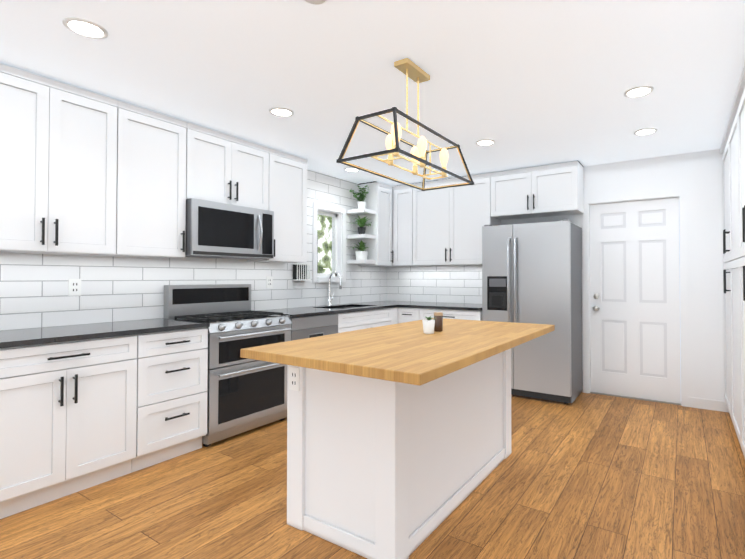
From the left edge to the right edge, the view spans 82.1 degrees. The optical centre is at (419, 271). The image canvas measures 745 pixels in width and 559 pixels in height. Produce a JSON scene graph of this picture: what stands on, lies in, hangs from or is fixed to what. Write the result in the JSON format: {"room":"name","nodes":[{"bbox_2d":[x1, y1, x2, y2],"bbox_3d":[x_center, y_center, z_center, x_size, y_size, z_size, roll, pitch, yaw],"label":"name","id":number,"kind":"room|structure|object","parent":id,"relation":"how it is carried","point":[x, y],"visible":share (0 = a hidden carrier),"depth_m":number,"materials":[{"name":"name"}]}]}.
{"room":"kitchen","nodes":[
{"label":"kitchen","id":0,"kind":"room"},
{"bbox_2d":[0,392,744,558],"bbox_3d":[-0.470,1.324,1.874,4.635,0.100,7.330,-1,-1,32],"label":"floor","id":1,"kind":"structure","parent":0,"point":[589,476],"depth_m":2.35,"materials":[{"name":"brown wood"}]},
{"bbox_2d":[0,334,139,518],"bbox_3d":[-2.252,0.839,2.513,0.618,0.888,0.791,-1,-1,32],"label":"base cabinet","id":2,"kind":"object","parent":1,"relation":"on","point":[77,416],"depth_m":2.38,"materials":[{"name":"white wood"}]},
{"bbox_2d":[0,318,209,347],"bbox_3d":[-2.304,0.377,2.419,0.636,0.030,1.957,-1,-1,32],"label":"countertop","id":3,"kind":"structure","parent":2,"relation":"on","point":[27,337],"depth_m":2.62,"materials":[{"name":"black stone"}]},
{"bbox_2d":[140,327,207,469],"bbox_3d":[-1.936,0.846,3.022,0.618,0.888,0.530,-1,-1,32],"label":"base cabinet","id":4,"kind":"object","parent":1,"relation":"on","point":[173,364],"depth_m":2.88,"materials":[{"name":"white wood"}]},
{"bbox_2d":[164,284,291,446],"bbox_3d":[-1.563,0.706,3.557,0.687,1.185,0.762,-1,-1,32],"label":"range","id":5,"kind":"object","parent":1,"relation":"on","point":[245,394],"visible":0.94,"depth_m":3.40,"materials":[{"name":"silver metal"}]},
{"bbox_2d":[291,314,337,340],"bbox_3d":[-1.228,0.863,4.153,0.626,0.888,0.600,-1,-1,32],"label":"dishwasher","id":6,"kind":"object","parent":1,"relation":"on","point":[311,326],"visible":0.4,"depth_m":3.97,"materials":[{"name":"silver metal"}]},
{"bbox_2d":[337,307,397,332],"bbox_3d":[-0.772,0.873,4.856,0.658,0.889,1.070,-1,-1,32],"label":"base cabinet","id":7,"kind":"object","parent":1,"relation":"on","point":[354,321],"visible":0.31,"depth_m":4.63,"materials":[{"name":"white wood"}]},
{"bbox_2d":[261,301,413,317],"bbox_3d":[-0.783,0.413,4.867,0.636,0.030,2.275,-1,-1,32],"label":"countertop","id":8,"kind":"structure","parent":7,"relation":"on","point":[309,311],"depth_m":4.42,"materials":[{"name":"black stone"}]},
{"bbox_2d":[327,272,341,305],"bbox_3d":[-0.966,0.199,4.916,0.211,0.396,0.092,-1,-1,32],"label":"faucet","id":9,"kind":"object","parent":8,"relation":"on","point":[340,287],"visible":1,"depth_m":4.92,"materials":[{"name":"silver metal"}]},
{"bbox_2d":[364,301,409,303],"bbox_3d":[-0.358,0.423,5.556,0.390,0.030,0.655,-1,-1,32],"label":"countertop","id":10,"kind":"structure","parent":7,"relation":"on","point":[387,302],"depth_m":5.56,"materials":[{"name":"black stone"}]},
{"bbox_2d":[398,302,481,310],"bbox_3d":[0.375,0.416,5.101,1.036,0.030,0.655,-1,-1,32],"label":"countertop","id":11,"kind":"structure","parent":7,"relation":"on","point":[432,305],"depth_m":4.96,"materials":[{"name":"black stone"}]},
{"bbox_2d":[287,350,511,558],"bbox_3d":[0.002,0.844,2.580,0.690,0.880,1.435,-1,-1,32],"label":"kitchen island","id":12,"kind":"object","parent":1,"relation":"on","point":[399,441],"depth_m":2.04,"materials":[{"name":"white wood"}]},
{"bbox_2d":[289,367,298,390],"bbox_3d":[-0.625,0.537,2.125,0.070,0.114,0.005,-1,-1,32],"label":"outlet","id":13,"kind":"object","parent":12,"relation":"attached to","point":[293,378],"visible":1,"depth_m":2.12,"materials":[{"name":"white plastic"}]},
{"bbox_2d":[240,318,554,385],"bbox_3d":[0.059,0.382,2.442,0.970,0.040,1.770,-1,-1,32],"label":"island countertop","id":14,"kind":"structure","parent":12,"relation":"on","point":[402,353],"depth_m":1.95,"materials":[{"name":"brown wood"}]},
{"bbox_2d":[422,316,434,333],"bbox_3d":[0.061,0.309,2.485,0.095,0.105,0.077,-1,-1,32],"label":"potted plant","id":15,"kind":"object","parent":14,"relation":"on","point":[428,324],"visible":1,"depth_m":2.46,"materials":[{"name":"white"}]},
{"bbox_2d":[434,312,442,331],"bbox_3d":[0.117,0.307,2.583,0.054,0.113,0.055,-1,-1,32],"label":"candle","id":16,"kind":"object","parent":14,"relation":"on","point":[438,319],"visible":0.96,"depth_m":2.56,"materials":[{"name":"brown glass"}]},
{"bbox_2d":[398,307,481,322],"bbox_3d":[0.356,0.877,5.104,1.074,0.889,0.658,-1,-1,32],"label":"base cabinet","id":17,"kind":"object","parent":1,"relation":"on","point":[405,314],"visible":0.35,"depth_m":4.91,"materials":[{"name":"white wood"}]},
{"bbox_2d":[482,219,582,403],"bbox_3d":[1.208,0.406,4.570,0.915,1.815,0.641,-1,-1,32],"label":"fridge","id":18,"kind":"object","parent":1,"relation":"on","point":[532,273],"visible":0.77,"depth_m":4.30,"materials":[{"name":"silver metal"}]},
{"bbox_2d":[720,147,727,407],"bbox_3d":[2.841,0.093,3.543,0.447,2.410,0.724,-1,-1,32],"label":"tall cabinet","id":19,"kind":"object","parent":1,"relation":"on","point":[725,205],"depth_m":3.83,"materials":[{"name":"white wood"}]},
{"bbox_2d":[724,119,735,430],"bbox_3d":[2.505,0.085,3.004,0.447,2.410,0.783,-1,-1,32],"label":"tall cabinet","id":20,"kind":"object","parent":1,"relation":"on","point":[729,167],"depth_m":3.35,"materials":[{"name":"white wood"}]},
{"bbox_2d":[732,79,744,457],"bbox_3d":[2.154,0.077,2.439,0.447,2.410,0.784,-1,-1,32],"label":"tall cabinet","id":21,"kind":"object","parent":1,"relation":"on","point":[732,148],"depth_m":2.80,"materials":[{"name":"white wood"}]},
{"bbox_2d":[744,63,744,118],"bbox_3d":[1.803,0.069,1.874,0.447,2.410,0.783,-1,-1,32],"label":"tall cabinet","id":22,"kind":"object","parent":1,"relation":"on","point":[744,63],"depth_m":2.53,"materials":[{"name":"white wood"}]},
{"bbox_2d":[0,0,744,186],"bbox_3d":[-0.470,-1.236,1.911,4.635,0.100,7.330,-1,-1,32],"label":"ceiling","id":23,"kind":"structure","parent":0,"point":[526,83],"depth_m":2.48,"materials":[{"name":"white paint"}]},
{"bbox_2d":[62,17,107,38],"bbox_3d":[-1.619,-1.178,2.065,0.176,0.010,0.176,-1,-1,32],"label":"recessed light","id":24,"kind":"object","parent":23,"relation":"in","point":[85,28],"visible":1,"depth_m":2.06,"materials":[{"name":"white plastic"}]},
{"bbox_2d":[269,107,293,116],"bbox_3d":[-1.006,-1.163,3.109,0.176,0.010,0.176,-1,-1,32],"label":"recessed light","id":25,"kind":"object","parent":23,"relation":"in","point":[281,111],"visible":1,"depth_m":3.10,"materials":[{"name":"white plastic"}]},
{"bbox_2d":[304,0,326,4],"bbox_3d":[-0.442,-1.168,1.781,0.132,0.038,0.132,-1,-1,32],"label":"smoke detector","id":26,"kind":"object","parent":23,"relation":"attached to","point":[316,2],"visible":1,"depth_m":1.82,"materials":[{"name":"white plastic"}]},
{"bbox_2d":[344,167,359,171],"bbox_3d":[-0.754,-1.139,4.765,0.176,0.010,0.176,-1,-1,32],"label":"recessed light","id":27,"kind":"object","parent":23,"relation":"in","point":[350,169],"visible":1,"depth_m":4.76,"materials":[{"name":"white plastic"}]},
{"bbox_2d":[336,58,473,190],"bbox_3d":[-0.037,-0.868,2.467,0.388,0.618,0.858,-1,-1,32],"label":"chandelier","id":28,"kind":"object","parent":23,"relation":"hanging from","point":[410,69],"visible":1,"depth_m":2.41,"materials":[{"name":"black metal"}]},
{"bbox_2d":[476,139,494,145],"bbox_3d":[0.595,-1.153,3.809,0.176,0.010,0.176,-1,-1,32],"label":"recessed light","id":29,"kind":"object","parent":23,"relation":"in","point":[485,142],"visible":0.94,"depth_m":3.81,"materials":[{"name":"white plastic"}]},
{"bbox_2d":[624,85,653,97],"bbox_3d":[1.433,-1.168,2.771,0.176,0.010,0.176,-1,-1,32],"label":"recessed light","id":30,"kind":"object","parent":23,"relation":"in","point":[639,91],"visible":1,"depth_m":2.76,"materials":[{"name":"white plastic"}]},
{"bbox_2d":[634,128,657,135],"bbox_3d":[1.880,-1.157,3.529,0.176,0.010,0.176,-1,-1,32],"label":"recessed light","id":31,"kind":"object","parent":23,"relation":"in","point":[644,131],"visible":0.98,"depth_m":3.52,"materials":[{"name":"white plastic"}]},
{"bbox_2d":[398,149,724,400],"bbox_3d":[1.488,0.088,4.902,4.485,2.460,0.150,-1,-1,32],"label":"wall","id":32,"kind":"structure","parent":0,"point":[697,175],"depth_m":4.08,"materials":[{"name":"white paint"}]},
{"bbox_2d":[382,185,397,266],"bbox_3d":[-0.369,-0.592,5.777,0.395,1.045,0.318,-1,-1,32],"label":"upper cabinet","id":33,"kind":"object","parent":32,"relation":"attached to","point":[395,188],"depth_m":5.56,"materials":[{"name":"white wood"}]},
{"bbox_2d":[398,183,417,266],"bbox_3d":[-0.100,-0.594,5.609,0.357,1.045,0.318,-1,-1,32],"label":"upper cabinet","id":34,"kind":"object","parent":32,"relation":"attached to","point":[407,195],"depth_m":5.45,"materials":[{"name":"white wood"}]},
{"bbox_2d":[387,220,500,303],"bbox_3d":[0.267,-0.352,5.574,1.692,1.560,0.008,-1,-1,32],"label":"wall tile","id":35,"kind":"structure","parent":32,"relation":"attached to","point":[452,284],"depth_m":5.59,"materials":[{"name":"white tile"}]},
{"bbox_2d":[418,173,499,265],"bbox_3d":[0.422,-0.599,5.285,1.116,1.045,0.318,-1,-1,32],"label":"upper cabinet","id":36,"kind":"object","parent":32,"relation":"attached to","point":[439,227],"depth_m":5.11,"materials":[{"name":"white wood"}]},
{"bbox_2d":[490,166,545,219],"bbox_3d":[1.126,-0.875,4.852,0.535,0.505,0.318,-1,-1,32],"label":"upper cabinet","id":37,"kind":"object","parent":32,"relation":"attached to","point":[514,192],"depth_m":4.72,"materials":[{"name":"white wood"}]},
{"bbox_2d":[538,160,583,215],"bbox_3d":[1.481,-0.879,4.631,0.536,0.505,0.318,-1,-1,32],"label":"upper cabinet","id":38,"kind":"object","parent":32,"relation":"attached to","point":[560,185],"depth_m":4.47,"materials":[{"name":"white wood"}]},
{"bbox_2d":[590,197,680,403],"bbox_3d":[2.200,0.285,4.376,0.828,2.022,0.108,-1,-1,32],"label":"entry door","id":39,"kind":"structure","parent":32,"relation":"in","point":[634,301],"depth_m":4.37,"materials":[{"name":"white wood"}]},
{"bbox_2d":[582,189,688,406],"bbox_3d":[2.232,0.259,4.428,0.966,2.105,0.166,-1,-1,32],"label":"door frame","id":40,"kind":"structure","parent":32,"relation":"attached to","point":[681,194],"depth_m":4.27,"materials":[{"name":"white wood"}]},
{"bbox_2d":[689,397,728,411],"bbox_3d":[2.743,1.258,4.009,0.328,0.095,0.013,-1,-1,32],"label":"baseboard","id":41,"kind":"structure","parent":32,"relation":"attached to","point":[709,404],"depth_m":4.01,"materials":[{"name":"white wood"}]},
{"bbox_3d":[-2.375,0.061,3.076,0.150,2.460,7.330,-1,-1,32],"label":"wall","id":42,"kind":"structure","parent":0,"visible":0},
{"bbox_2d":[0,63,131,256],"bbox_3d":[-2.364,-0.638,2.639,0.318,1.045,0.852,-1,-1,32],"label":"upper cabinet","id":43,"kind":"object","parent":42,"relation":"attached to","point":[83,172],"depth_m":2.62,"materials":[{"name":"white wood"}]},
{"bbox_2d":[128,105,195,257],"bbox_3d":[-2.046,-0.630,3.150,0.318,1.045,0.593,-1,-1,32],"label":"upper cabinet","id":44,"kind":"object","parent":42,"relation":"attached to","point":[163,146],"depth_m":3.11,"materials":[{"name":"white wood"}]},
{"bbox_2d":[0,169,386,330],"bbox_3d":[-1.754,-0.376,3.933,0.008,1.560,4.930,-1,-1,32],"label":"wall tiles","id":45,"kind":"structure","parent":42,"relation":"attached to","point":[33,290],"depth_m":3.33,"materials":[{"name":"white tile"}]},
{"bbox_2d":[68,279,80,295],"bbox_3d":[-2.368,0.109,2.924,0.005,0.116,0.072,-1,-1,32],"label":"electrical outlet","id":46,"kind":"object","parent":45,"relation":"attached to","point":[74,287],"visible":1,"depth_m":2.92,"materials":[{"name":"white plastic"}]},
{"bbox_2d":[266,276,272,287],"bbox_3d":[-1.513,0.109,4.300,0.005,0.116,0.072,-1,-1,32],"label":"electrical outlet","id":47,"kind":"object","parent":45,"relation":"attached to","point":[269,281],"visible":1,"depth_m":4.30,"materials":[{"name":"white plastic"}]},
{"bbox_2d":[293,263,310,280],"bbox_3d":[-1.270,0.007,4.610,0.070,0.183,0.200,-1,-1,32],"label":"light switch panel","id":48,"kind":"object","parent":45,"relation":"attached to","point":[300,271],"visible":1,"depth_m":4.59,"materials":[{"name":"white plastic"}]},
{"bbox_2d":[196,125,239,205],"bbox_3d":[-1.806,-0.853,3.540,0.318,0.589,0.439,-1,-1,32],"label":"upper cabinet","id":49,"kind":"object","parent":42,"relation":"attached to","point":[217,153],"depth_m":3.49,"materials":[{"name":"white wood"}]},
{"bbox_2d":[185,198,273,258],"bbox_3d":[-1.668,-0.336,3.638,0.440,0.430,0.758,-1,-1,32],"label":"microwave","id":50,"kind":"object","parent":49,"relation":"attached to","point":[221,230],"visible":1,"depth_m":3.49,"materials":[{"name":"silver metal"}]},
{"bbox_2d":[240,139,271,210],"bbox_3d":[-1.635,-0.849,3.815,0.318,0.589,0.439,-1,-1,32],"label":"door","id":51,"kind":"structure","parent":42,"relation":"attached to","point":[255,159],"depth_m":3.81,"materials":[{"name":"white wood"}]},
{"bbox_2d":[247,149,306,262],"bbox_3d":[-1.411,-0.615,4.172,0.318,1.045,0.528,-1,-1,32],"label":"upper cabinet","id":52,"kind":"object","parent":42,"relation":"attached to","point":[289,172],"depth_m":4.13,"materials":[{"name":"white wood"}]},
{"bbox_2d":[312,202,345,282],"bbox_3d":[-1.108,-0.325,5.073,0.200,0.910,0.550,-1,-1,32],"label":"window","id":53,"kind":"structure","parent":42,"relation":"in","point":[338,231],"depth_m":5.19,"materials":[{"name":"white wood"}]},
{"bbox_2d":[346,208,375,263],"bbox_3d":[-0.722,-0.429,5.306,0.288,0.665,0.221,-1,-1,32],"label":"corner shelves","id":54,"kind":"object","parent":42,"relation":"attached to","point":[360,212],"visible":0.98,"depth_m":5.25,"materials":[{"name":"white wood"}]},
{"bbox_2d":[349,185,368,208],"bbox_3d":[-0.723,-0.913,5.305,0.287,0.302,0.220,-1,-1,32],"label":"potted plant","id":55,"kind":"object","parent":54,"relation":"on","point":[361,204],"visible":0.98,"depth_m":5.28,"materials":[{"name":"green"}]},
{"bbox_2d":[348,216,371,233],"bbox_3d":[-0.714,-0.578,5.295,0.308,0.252,0.220,-1,-1,32],"label":"potted plant","id":56,"kind":"object","parent":54,"relation":"on","point":[361,222],"visible":0.96,"depth_m":5.27,"materials":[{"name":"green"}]},
{"bbox_2d":[352,240,368,259],"bbox_3d":[-0.700,-0.261,5.281,0.342,0.237,0.220,-1,-1,32],"label":"potted plant","id":57,"kind":"object","parent":54,"relation":"on","point":[362,254],"visible":0.9,"depth_m":5.24,"materials":[{"name":"white"}]},
{"bbox_2d":[358,181,392,265],"bbox_3d":[-0.551,-0.602,5.519,0.358,1.058,0.308,-1,-1,32],"label":"upper cabinet","id":58,"kind":"object","parent":42,"relation":"attached to","point":[378,198],"visible":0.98,"depth_m":5.40,"materials":[{"name":"white wood"}]},
{"label":"outside","id":59,"kind":"structure","parent":0,"visible":0},
{"bbox_2d":[317,215,331,272],"bbox_3d":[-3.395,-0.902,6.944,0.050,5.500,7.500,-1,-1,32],"label":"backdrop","id":60,"kind":"structure","parent":59,"point":[325,242],"depth_m":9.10,"materials":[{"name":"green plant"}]}
]}

